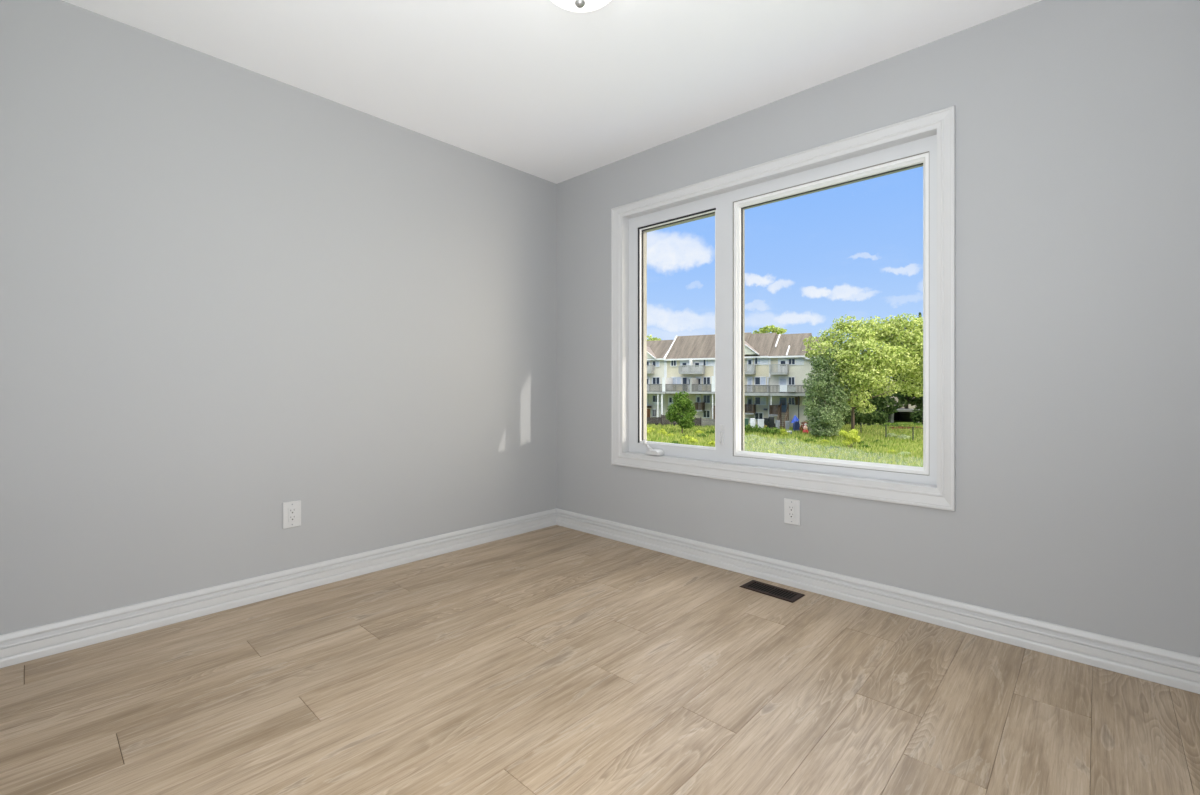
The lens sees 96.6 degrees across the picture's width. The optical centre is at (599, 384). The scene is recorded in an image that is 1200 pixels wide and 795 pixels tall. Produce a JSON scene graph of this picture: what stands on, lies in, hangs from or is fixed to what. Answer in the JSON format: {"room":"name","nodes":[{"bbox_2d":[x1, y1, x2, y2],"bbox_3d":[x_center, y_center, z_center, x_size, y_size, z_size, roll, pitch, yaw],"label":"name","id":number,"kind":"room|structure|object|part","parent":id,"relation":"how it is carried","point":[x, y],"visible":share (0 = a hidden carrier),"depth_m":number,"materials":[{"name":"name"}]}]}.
{"room":"empty room","nodes":[
{"label":"empty room","id":0,"kind":"room"},
{"bbox_2d":[0,0,555,634],"bbox_3d":[-1.365,-0.193,2.818,0.150,2.500,2.930,0,0,43],"label":"wall","id":1,"kind":"structure","parent":0,"point":[230,294],"depth_m":2.38,"materials":[{"name":"grey paint"}]},
{"bbox_2d":[0,508,555,667],"bbox_3d":[-1.252,0.941,2.816,0.018,0.112,2.780,0,0,43],"label":"baseboard","id":2,"kind":"structure","parent":1,"relation":"attached to","point":[29,644],"depth_m":2.39,"materials":[{"name":"white paint"}]},
{"bbox_2d":[283,500,300,528],"bbox_3d":[-1.481,0.623,2.574,0.013,0.125,0.080,0,0,43],"label":"power outlet","id":3,"kind":"object","parent":1,"relation":"attached to","point":[292,509],"visible":1,"depth_m":2.57,"materials":[{"name":"white plastic"}]},
{"bbox_2d":[289,507,295,521],"bbox_3d":[-1.478,0.623,2.570,0.004,0.067,0.033,0,0,43],"label":"receptacle","id":4,"kind":"object","parent":3,"relation":"attached to","point":[292,510],"depth_m":2.57,"materials":[{"name":"white plastic"}]},
{"bbox_2d":[62,0,1040,183],"bbox_3d":[-0.081,-1.502,1.739,3.500,0.120,3.100,0,0,43],"label":"ceiling","id":5,"kind":"structure","parent":0,"point":[545,90],"depth_m":2.31,"materials":[{"name":"white paint"}]},
{"bbox_2d":[551,0,610,11],"bbox_3d":[-0.069,-1.378,1.858,0.304,0.128,0.304,0,0,43],"label":"ceiling light","id":6,"kind":"object","parent":5,"relation":"attached to","point":[571,5],"visible":1,"depth_m":1.91,"materials":[{"name":"white glass"}]},
{"bbox_2d":[0,525,1199,794],"bbox_3d":[-0.088,1.028,1.732,3.240,0.060,2.820,0,0,43],"label":"floor","id":7,"kind":"structure","parent":0,"point":[556,659],"depth_m":1.69,"materials":[{"name":"brown wood"}]},
{"bbox_2d":[739,580,804,602],"bbox_3d":[0.831,0.995,2.592,0.132,0.004,0.278,0,0,-45],"label":"floor vent","id":8,"kind":"object","parent":7,"relation":"in","point":[760,587],"visible":1,"depth_m":2.58,"materials":[{"name":"brown metal"}]},
{"bbox_2d":[556,0,1199,656],"bbox_3d":[0.917,-0.193,2.811,3.500,2.500,0.170,0,0,43],"label":"wall","id":9,"kind":"structure","parent":0,"point":[1078,121],"depth_m":2.03,"materials":[{"name":"grey paint"}]},
{"bbox_2d":[611,106,955,510],"bbox_3d":[0.812,-0.312,2.877,1.877,1.655,0.162,0,0,43],"label":"window","id":10,"kind":"structure","parent":9,"relation":"in","point":[928,141],"depth_m":2.73,"materials":[{"name":"white paint"}]},
{"bbox_3d":[0.292,0.370,3.294,0.022,0.064,0.076,0,0,-32],"label":"crank handle","id":11,"kind":"part","parent":10,"relation":"part of","materials":[{"name":"white plastic"}]},
{"bbox_3d":[0.458,-0.317,3.223,0.570,1.370,0.014,0,0,43],"label":"casement sash","id":12,"kind":"part","parent":10,"relation":"part of","materials":[{"name":"clear glass"}]},
{"bbox_3d":[0.680,0.278,2.986,0.020,0.112,0.006,0,0,43],"label":"lock plate","id":13,"kind":"part","parent":10,"relation":"part of","materials":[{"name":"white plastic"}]},
{"bbox_3d":[1.092,-0.308,2.644,0.943,1.402,0.036,0,0,43],"label":"fixed sash","id":14,"kind":"part","parent":10,"relation":"part of","materials":[{"name":"clear glass"}]},
{"bbox_2d":[784,498,799,525],"bbox_3d":[0.952,0.628,2.654,0.080,0.125,0.013,0,0,43],"label":"power outlet","id":15,"kind":"object","parent":9,"relation":"attached to","point":[791,506],"visible":1,"depth_m":2.65,"materials":[{"name":"white plastic"}]},
{"bbox_2d":[788,505,794,518],"bbox_3d":[0.949,0.628,2.650,0.033,0.067,0.004,0,0,43],"label":"receptacle","id":16,"kind":"object","parent":15,"relation":"attached to","point":[791,508],"depth_m":2.65,"materials":[{"name":"white plastic"}]},
{"bbox_2d":[556,508,1199,693],"bbox_3d":[0.853,0.941,2.742,3.200,0.112,0.018,0,0,43],"label":"baseboard","id":17,"kind":"structure","parent":9,"relation":"attached to","point":[1153,664],"depth_m":2.23,"materials":[{"name":"white paint"}]},
{"label":"outside","id":18,"kind":"structure","parent":0,"visible":0},
{"bbox_2d":[647,420,922,466],"bbox_3d":[30.000,6.214,83.000,233.955,0.766,232.437,0,0,43],"label":"ground","id":19,"kind":"structure","parent":18,"point":[896,421],"depth_m":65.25,"materials":[{"name":"green plant"}]},
{"bbox_2d":[647,417,660,424],"bbox_3d":[7.436,5.292,78.065,3.016,1.412,0.131,0,0,0],"label":"fence","id":20,"kind":"object","parent":19,"relation":"on","point":[650,420],"visible":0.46,"depth_m":78.00,"materials":[{"name":"grey wood"}]},
{"bbox_2d":[647,335,660,340],"bbox_3d":[9.067,-1.871,103.991,5.422,15.940,4.991,0,0,43],"label":"tree","id":21,"kind":"object","parent":19,"relation":"on","point":[648,336],"visible":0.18,"depth_m":103.38,"materials":[{"name":"green plant"}]},
{"bbox_2d":[647,340,673,416],"bbox_3d":[8.960,-0.615,86.402,8.745,13.625,12.710,0,0,30],"label":"townhouse","id":22,"kind":"structure","parent":19,"relation":"on","point":[657,350],"depth_m":82.66,"materials":[{"name":"white"}]},
{"bbox_3d":[6.485,0.422,80.631,7.238,1.145,0.080,0,0,30],"label":"railing","id":23,"kind":"part","parent":22,"relation":"part of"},
{"bbox_3d":[8.668,-0.665,82.725,1.111,0.989,0.050,0,0,30],"label":"pane","id":24,"kind":"part","parent":22,"relation":"part of","materials":[{"name":"glass"}]},
{"bbox_3d":[8.617,3.340,79.475,0.161,4.008,0.150,0,0,30],"label":"post","id":25,"kind":"part","parent":22,"relation":"part of","materials":[{"name":"white wood"}]},
{"bbox_3d":[9.187,3.548,79.146,0.224,4.434,0.150,0,0,30],"label":"post","id":26,"kind":"part","parent":22,"relation":"part of","materials":[{"name":"white wood"}]},
{"bbox_2d":[661,414,677,425],"bbox_3d":[10.188,5.089,76.565,2.888,1.816,0.130,0,0,0],"label":"fence","id":27,"kind":"object","parent":19,"relation":"on","point":[663,418],"visible":0.28,"depth_m":76.50,"materials":[{"name":"grey wood"}]},
{"bbox_2d":[665,391,696,433],"bbox_3d":[9.952,3.459,65.928,3.550,5.523,3.242,0,0,-38],"label":"tree","id":28,"kind":"object","parent":19,"relation":"on","point":[683,413],"visible":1,"depth_m":65.55,"materials":[{"name":"green plant"}]},
{"bbox_2d":[664,334,714,424],"bbox_3d":[15.478,-0.872,82.639,8.813,14.139,12.710,0,0,30],"label":"townhouse","id":29,"kind":"structure","parent":19,"relation":"on","point":[690,360],"depth_m":79.43,"materials":[{"name":"beige"}]},
{"bbox_3d":[11.095,-5.932,83.711,0.150,4.019,5.136,0,0,30],"label":"rake trim","id":30,"kind":"part","parent":29,"relation":"part of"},
{"bbox_3d":[11.559,-0.636,81.056,1.471,1.000,0.050,0,0,30],"label":"pane","id":31,"kind":"part","parent":29,"relation":"part of","materials":[{"name":"white glass"}]},
{"bbox_3d":[12.794,-2.373,79.639,1.861,1.050,1.290,0,0,30],"label":"railing","id":32,"kind":"part","parent":29,"relation":"part of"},
{"bbox_3d":[12.892,0.402,76.932,7.584,1.092,0.080,0,0,30],"label":"railing","id":33,"kind":"part","parent":29,"relation":"part of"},
{"bbox_3d":[13.650,-2.865,79.866,3.607,2.029,0.060,0,0,30],"label":"white panel","id":34,"kind":"part","parent":29,"relation":"part of","materials":[{"name":"white"}]},
{"bbox_3d":[14.374,-2.346,78.726,1.944,1.038,1.290,0,0,30],"label":"railing","id":35,"kind":"part","parent":29,"relation":"part of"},
{"bbox_3d":[14.647,3.096,78.511,1.205,1.093,1.390,0,0,30],"label":"railing","id":36,"kind":"part","parent":29,"relation":"part of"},
{"bbox_3d":[15.690,2.058,78.671,0.959,1.088,0.050,0,0,30],"label":"pane","id":37,"kind":"part","parent":29,"relation":"part of","materials":[{"name":"black glass"}]},
{"bbox_3d":[15.690,-0.603,78.671,0.959,1.058,0.050,0,0,30],"label":"pane","id":38,"kind":"part","parent":29,"relation":"part of","materials":[{"name":"glass"}]},
{"bbox_3d":[16.331,-3.293,78.318,0.754,1.024,0.060,0,0,30],"label":"white panel","id":39,"kind":"part","parent":29,"relation":"part of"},
{"bbox_2d":[689,438,698,443],"bbox_3d":[10.168,6.162,58.470,1.268,0.908,0.854,0,0,7],"label":"clump","id":40,"kind":"object","parent":19,"relation":"on","point":[693,440],"visible":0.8,"depth_m":58.30,"materials":[{"name":"yellow plant"}]},
{"bbox_2d":[693,417,700,426],"bbox_3d":[12.881,5.222,74.565,2.467,1.552,0.131,0,0,0],"label":"fence","id":41,"kind":"object","parent":19,"relation":"on","point":[697,421],"visible":0.26,"depth_m":74.50,"materials":[{"name":"wood"}]},
{"bbox_2d":[701,418,714,426],"bbox_3d":[14.975,5.267,73.565,2.023,1.461,0.130,0,0,0],"label":"fence","id":42,"kind":"object","parent":19,"relation":"on","point":[708,421],"visible":0.62,"depth_m":73.50,"materials":[{"name":"grey wood"}]},
{"bbox_2d":[714,332,751,358],"bbox_3d":[20.584,-0.841,79.691,4.882,14.077,12.710,0,0,30],"label":"townhouse","id":43,"kind":"structure","parent":19,"relation":"on","point":[747,335],"depth_m":79.46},
{"bbox_2d":[745,423,752,432],"bbox_3d":[18.270,5.445,65.896,1.578,1.487,1.023,0,0,-1],"label":"clump","id":44,"kind":"object","parent":19,"relation":"on","point":[747,428],"visible":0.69,"depth_m":65.69,"materials":[{"name":"green plant"}]},
{"bbox_2d":[750,418,755,427],"bbox_3d":[20.491,5.195,71.746,0.774,1.405,0.774,0,0,0],"label":"barrel","id":45,"kind":"object","parent":19,"relation":"on","point":[752,420],"visible":0.75,"depth_m":71.47,"materials":[{"name":"white plastic"}]},
{"bbox_2d":[751,425,762,432],"bbox_3d":[19.070,5.506,64.980,1.435,1.467,0.991,0,0,1],"label":"clump","id":46,"kind":"object","parent":19,"relation":"on","point":[759,427],"visible":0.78,"depth_m":64.87,"materials":[{"name":"green plant"}]},
{"bbox_2d":[757,419,763,426],"bbox_3d":[21.397,5.237,71.192,0.719,1.320,0.760,0,0,0],"label":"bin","id":47,"kind":"object","parent":19,"relation":"on","point":[760,421],"visible":0.6,"depth_m":70.84,"materials":[{"name":"white plastic"}]},
{"bbox_2d":[745,333,776,424],"bbox_3d":[22.457,-0.728,78.609,7.444,13.851,12.710,0,0,30],"label":"townhouse","id":48,"kind":"structure","parent":19,"relation":"on","point":[758,347],"depth_m":74.94,"materials":[{"name":"beige"}]},
{"bbox_3d":[20.949,3.299,74.872,1.495,1.180,1.390,0,0,30],"label":"railing","id":49,"kind":"part","parent":48,"relation":"part of","materials":[{"name":"brown wood"}]},
{"bbox_3d":[20.794,-2.291,75.020,1.860,1.156,1.290,0,0,30],"label":"railing","id":50,"kind":"part","parent":48,"relation":"part of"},
{"bbox_3d":[21.029,0.533,72.234,3.543,1.066,0.080,0,0,30],"label":"railing","id":51,"kind":"part","parent":48,"relation":"part of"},
{"bbox_3d":[22.106,2.213,74.966,0.670,0.981,0.050,0,0,30],"label":"pane","id":52,"kind":"part","parent":48,"relation":"part of","materials":[{"name":"black glass"}]},
{"bbox_3d":[22.082,-0.574,74.980,0.671,1.009,0.050,0,0,30],"label":"pane","id":53,"kind":"part","parent":48,"relation":"part of","materials":[{"name":"glass"}]},
{"bbox_3d":[22.234,4.338,74.893,1.021,0.812,0.050,0,0,30],"label":"pane","id":54,"kind":"part","parent":48,"relation":"part of","materials":[{"name":"black glass"}]},
{"bbox_3d":[22.964,-3.354,74.488,1.010,1.086,0.060,0,0,30],"label":"white panel","id":55,"kind":"part","parent":48,"relation":"part of","materials":[{"name":"white"}]},
{"bbox_2d":[760,425,771,434],"bbox_3d":[19.976,5.560,64.286,1.499,1.444,0.903,0,0,-13],"label":"clump","id":56,"kind":"object","parent":19,"relation":"on","point":[765,429],"visible":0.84,"depth_m":64.19,"materials":[{"name":"green plant"}]},
{"bbox_2d":[764,418,768,426],"bbox_3d":[22.159,5.130,71.222,0.559,1.529,0.626,0,0,0],"label":"bin","id":57,"kind":"object","parent":19,"relation":"on","point":[766,420],"visible":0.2,"depth_m":70.95,"materials":[{"name":"black plastic"}]},
{"bbox_2d":[753,325,786,333],"bbox_3d":[32.440,-2.735,102.000,5.273,17.668,4.827,0,0,43],"label":"tree","id":58,"kind":"object","parent":19,"relation":"on","point":[773,329],"visible":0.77,"depth_m":101.45,"materials":[{"name":"green plant"}]},
{"bbox_2d":[769,417,774,427],"bbox_3d":[22.663,5.034,70.674,0.582,1.721,0.647,0,0,0],"label":"bin","id":59,"kind":"object","parent":19,"relation":"on","point":[771,419],"visible":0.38,"depth_m":70.41,"materials":[{"name":"black plastic"}]},
{"bbox_2d":[769,427,780,435],"bbox_3d":[20.752,5.643,63.485,1.455,1.378,0.946,0,0,-17],"label":"clump","id":60,"kind":"object","parent":19,"relation":"on","point":[773,428],"visible":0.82,"depth_m":63.39,"materials":[{"name":"green plant"}]},
{"bbox_2d":[775,420,779,427],"bbox_3d":[23.255,5.252,70.080,0.468,1.285,0.543,0,0,0],"label":"bin","id":61,"kind":"object","parent":19,"relation":"on","point":[777,422],"visible":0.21,"depth_m":69.85,"materials":[{"name":"grey plastic"}]},
{"bbox_2d":[779,428,787,435],"bbox_3d":[21.725,5.735,63.515,1.077,1.190,0.856,0,0,31],"label":"clump","id":62,"kind":"object","parent":19,"relation":"on","point":[783,430],"visible":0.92,"depth_m":63.33,"materials":[{"name":"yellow plant"}]},
{"bbox_2d":[785,421,789,429],"bbox_3d":[24.054,5.247,68.701,0.431,1.325,0.510,0,0,0],"label":"bin","id":63,"kind":"object","parent":19,"relation":"on","point":[786,422],"visible":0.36,"depth_m":68.49,"materials":[{"name":"grey plastic"}]},
{"bbox_2d":[768,333,811,428],"bbox_3d":[27.256,-0.614,75.422,5.324,13.623,13.431,0,0,30],"label":"townhouse","id":64,"kind":"structure","parent":19,"relation":"on","point":[787,368],"depth_m":72.73,"materials":[{"name":"beige"}]},
{"bbox_3d":[24.112,-2.759,73.826,0.884,2.207,0.060,0,0,30],"label":"recess panel","id":65,"kind":"part","parent":64,"relation":"part of","materials":[{"name":"beige"}]},
{"bbox_3d":[23.896,3.363,73.056,1.193,1.258,1.590,0,0,30],"label":"railing","id":66,"kind":"part","parent":64,"relation":"part of","materials":[{"name":"brown wood"}]},
{"bbox_3d":[24.434,-2.212,72.918,2.394,1.204,1.290,0,0,30],"label":"railing","id":67,"kind":"part","parent":64,"relation":"part of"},
{"bbox_3d":[25.048,2.368,73.222,0.712,0.768,0.030,0,0,30],"label":"pane","id":68,"kind":"part","parent":64,"relation":"part of","materials":[{"name":"black glass"}]},
{"bbox_3d":[25.062,2.744,73.254,0.924,2.067,0.060,0,0,30],"label":"door","id":69,"kind":"part","parent":64,"relation":"part of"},
{"bbox_3d":[25.048,-0.405,73.222,0.818,0.818,0.030,0,0,30],"label":"pane","id":70,"kind":"part","parent":64,"relation":"part of","materials":[{"name":"white glass"}]},
{"bbox_3d":[25.062,-2.594,73.254,0.818,1.902,0.060,0,0,30],"label":"door","id":71,"kind":"part","parent":64,"relation":"part of","materials":[{"name":"white"}]},
{"bbox_3d":[24.584,0.544,70.182,4.712,1.036,0.080,0,0,30],"label":"railing","id":72,"kind":"part","parent":64,"relation":"part of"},
{"bbox_3d":[26.027,-0.543,72.703,0.728,1.005,0.050,0,0,30],"label":"pane","id":73,"kind":"part","parent":64,"relation":"part of","materials":[{"name":"glass"}]},
{"bbox_3d":[26.971,-3.169,72.175,1.050,0.944,0.060,0,0,30],"label":"white panel","id":74,"kind":"part","parent":64,"relation":"part of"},
{"bbox_2d":[793,421,799,431],"bbox_3d":[24.897,5.270,67.821,0.887,1.334,0.600,0,0,0],"label":"covered grill","id":75,"kind":"object","parent":19,"relation":"on","point":[796,425],"visible":0.87,"depth_m":67.52,"materials":[{"name":"blue fabric"}]},
{"bbox_2d":[799,422,807,429],"bbox_3d":[25.791,5.239,66.947,1.659,1.787,1.300,0,0,22],"label":"shrub","id":76,"kind":"object","parent":19,"relation":"on","point":[803,425],"visible":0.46,"depth_m":67.11,"materials":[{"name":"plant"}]},
{"bbox_2d":[803,424,808,432],"bbox_3d":[25.364,5.386,66.000,0.720,1.260,0.720,0,0,0],"label":"toy","id":77,"kind":"object","parent":19,"relation":"on","point":[805,427],"visible":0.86,"depth_m":65.79,"materials":[{"name":"red plastic"}]},
{"bbox_2d":[805,337,833,420],"bbox_3d":[30.557,-0.285,73.933,2.910,12.964,12.710,0,0,30],"label":"townhouse","id":78,"kind":"structure","parent":19,"relation":"on","point":[808,366],"depth_m":71.71,"materials":[{"name":"beige"}]},
{"bbox_2d":[802,347,850,436],"bbox_3d":[26.428,0.985,62.498,5.055,10.901,4.398,0,0,-37],"label":"willow tree","id":79,"kind":"object","parent":19,"relation":"on","point":[830,409],"visible":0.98,"depth_m":61.84,"materials":[{"name":"green plant"}]},
{"bbox_2d":[839,429,860,447],"bbox_3d":[25.434,5.558,54.408,2.308,2.212,1.172,0,0,5],"label":"bush","id":80,"kind":"object","parent":19,"relation":"on","point":[852,437],"visible":0.99,"depth_m":54.22,"materials":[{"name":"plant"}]},
{"bbox_2d":[802,313,922,429],"bbox_3d":[34.437,-1.233,64.889,20.992,15.013,9.198,0,0,-14],"label":"deciduous tree","id":81,"kind":"object","parent":19,"relation":"on","point":[897,331],"visible":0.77,"depth_m":63.27,"materials":[{"name":"green plant"}]},
{"bbox_2d":[842,408,889,424],"bbox_3d":[37.531,4.638,78.009,7.529,2.880,6.978,0,0,43],"label":"hedge","id":82,"kind":"object","parent":19,"relation":"on","point":[875,416],"visible":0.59,"depth_m":77.41,"materials":[{"name":"green plant"}]},
{"bbox_2d":[848,367,898,415],"bbox_3d":[42.720,0.302,84.043,7.340,11.604,6.903,0,0,43],"label":"shade tree","id":83,"kind":"object","parent":19,"relation":"on","point":[880,403],"visible":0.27,"depth_m":82.38,"materials":[{"name":"green plant"}]},
{"bbox_2d":[843,421,922,439],"bbox_3d":[32.666,5.266,61.642,0.615,1.488,15.078,0,0,-17],"label":"wire fence","id":84,"kind":"object","parent":19,"relation":"on","point":[913,429],"visible":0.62,"depth_m":60.56,"materials":[{"name":"black metal"}]},
{"bbox_2d":[864,376,915,409],"bbox_3d":[54.770,0.576,101.850,12.822,11.043,8.300,0,0,0],"label":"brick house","id":85,"kind":"structure","parent":19,"relation":"on","point":[909,405],"depth_m":98.00,"materials":[{"name":"brown"}]},
{"bbox_2d":[876,408,922,422],"bbox_3d":[48.123,4.922,86.600,5.181,2.151,5.800,0,0,0],"label":"carport","id":86,"kind":"object","parent":19,"relation":"on","point":[903,414],"visible":0.27,"depth_m":86.38,"materials":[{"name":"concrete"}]},
{"bbox_2d":[883,422,918,426],"bbox_3d":[42.300,5.653,75.171,4.082,0.852,3.902,0,0,43],"label":"hedge","id":87,"kind":"object","parent":19,"relation":"on","point":[895,423],"visible":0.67,"depth_m":75.06,"materials":[{"name":"green plant"}]},
{"bbox_2d":[895,435,908,439],"bbox_3d":[34.550,6.037,60.959,1.670,0.914,0.975,0,0,-2],"label":"shrub","id":88,"kind":"object","parent":19,"relation":"on","point":[906,436],"visible":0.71,"depth_m":60.84,"materials":[{"name":"green plant"}]},
{"bbox_2d":[885,347,922,407],"bbox_3d":[50.491,-0.651,87.811,8.020,13.512,7.916,0,0,43],"label":"shade tree","id":89,"kind":"object","parent":19,"relation":"on","point":[905,399],"visible":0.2,"depth_m":87.02,"materials":[{"name":"green plant"}]},
{"bbox_2d":[910,408,922,423],"bbox_3d":[49.118,4.518,79.981,4.494,3.112,4.412,0,0,43],"label":"hedge","id":90,"kind":"object","parent":19,"relation":"on","point":[916,417],"visible":0.21,"depth_m":79.71,"materials":[{"name":"green plant"}]},
{"bbox_2d":[912,363,922,408],"bbox_3d":[54.132,-0.007,86.047,7.951,14.018,7.280,0,0,43],"label":"shade tree","id":91,"kind":"object","parent":19,"relation":"on","point":[920,406],"visible":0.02,"depth_m":86.77,"materials":[{"name":"green plant"}]}
]}

